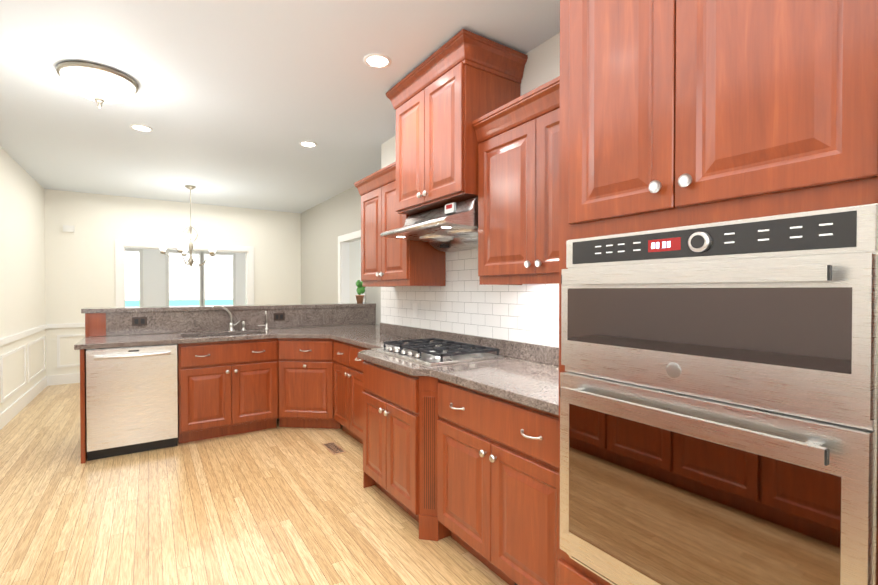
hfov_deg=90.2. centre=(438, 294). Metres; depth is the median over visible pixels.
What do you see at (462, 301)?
wall
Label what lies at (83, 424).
peninsula end panel
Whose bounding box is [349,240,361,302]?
wall
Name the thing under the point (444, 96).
upper cabinet
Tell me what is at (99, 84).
ceiling light
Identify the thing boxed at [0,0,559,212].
ceiling
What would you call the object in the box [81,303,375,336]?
wall
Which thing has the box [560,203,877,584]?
double oven
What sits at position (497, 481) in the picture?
base cabinet
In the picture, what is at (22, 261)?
wall
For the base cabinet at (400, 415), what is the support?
on the floor
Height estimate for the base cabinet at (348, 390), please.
0.880 m
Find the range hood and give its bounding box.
[380,197,477,251]
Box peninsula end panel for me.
[80,349,86,463]
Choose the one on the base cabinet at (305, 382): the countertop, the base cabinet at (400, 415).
the countertop
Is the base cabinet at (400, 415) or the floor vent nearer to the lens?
the base cabinet at (400, 415)
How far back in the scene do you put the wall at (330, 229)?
6.68 m
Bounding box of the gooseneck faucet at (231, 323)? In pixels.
[211,305,239,330]
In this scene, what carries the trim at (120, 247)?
attached to the wall at (80, 273)
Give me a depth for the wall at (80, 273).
6.50 m
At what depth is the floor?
2.58 m
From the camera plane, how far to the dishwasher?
3.52 m
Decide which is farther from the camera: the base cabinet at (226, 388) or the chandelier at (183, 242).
the chandelier at (183, 242)
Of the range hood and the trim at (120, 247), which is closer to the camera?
the range hood
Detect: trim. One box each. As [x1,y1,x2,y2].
[0,324,46,429]
[47,225,253,385]
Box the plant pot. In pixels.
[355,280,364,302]
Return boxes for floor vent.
[322,441,345,454]
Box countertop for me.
[74,323,558,414]
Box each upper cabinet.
[354,161,445,286]
[386,29,527,214]
[472,76,559,284]
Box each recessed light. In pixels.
[130,124,152,131]
[299,141,316,146]
[364,53,390,68]
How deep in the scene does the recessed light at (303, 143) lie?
4.20 m
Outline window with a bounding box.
[125,248,245,306]
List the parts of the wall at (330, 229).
trim casing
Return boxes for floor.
[0,383,508,584]
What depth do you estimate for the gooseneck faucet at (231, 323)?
4.43 m
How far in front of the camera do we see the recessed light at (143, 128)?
3.78 m
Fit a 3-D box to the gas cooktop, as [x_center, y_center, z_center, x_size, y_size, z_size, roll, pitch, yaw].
[-0.036,0.355,2.846,0.530,0.054,0.760,0,1,-34]
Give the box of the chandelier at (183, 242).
[151,185,222,266]
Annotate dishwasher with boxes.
[86,344,177,460]
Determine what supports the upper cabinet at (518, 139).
attached to the wall at (462, 301)
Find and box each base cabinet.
[177,334,278,443]
[278,338,340,428]
[333,340,370,443]
[363,360,450,540]
[437,379,558,584]
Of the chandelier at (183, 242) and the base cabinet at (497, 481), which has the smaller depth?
the base cabinet at (497, 481)
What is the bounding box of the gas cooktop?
[371,338,502,365]
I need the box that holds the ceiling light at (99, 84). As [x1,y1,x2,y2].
[56,61,138,107]
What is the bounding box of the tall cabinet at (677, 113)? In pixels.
[558,0,877,584]
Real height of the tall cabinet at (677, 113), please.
2.720 m
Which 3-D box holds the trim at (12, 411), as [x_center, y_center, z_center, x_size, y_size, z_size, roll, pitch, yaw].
[-2.517,0.886,1.645,0.022,0.860,10.700,0,1,-34]
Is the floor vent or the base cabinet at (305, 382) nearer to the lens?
the floor vent
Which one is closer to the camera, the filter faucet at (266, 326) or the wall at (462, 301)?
the wall at (462, 301)
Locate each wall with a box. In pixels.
[0,147,45,413]
[44,189,300,375]
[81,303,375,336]
[301,186,380,323]
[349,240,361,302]
[381,32,559,347]
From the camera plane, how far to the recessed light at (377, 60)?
2.67 m
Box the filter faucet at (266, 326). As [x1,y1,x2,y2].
[258,311,268,328]
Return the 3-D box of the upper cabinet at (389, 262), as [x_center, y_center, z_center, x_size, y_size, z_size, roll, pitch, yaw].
[-0.345,-0.522,3.565,0.371,0.905,0.883,0,1,-34]

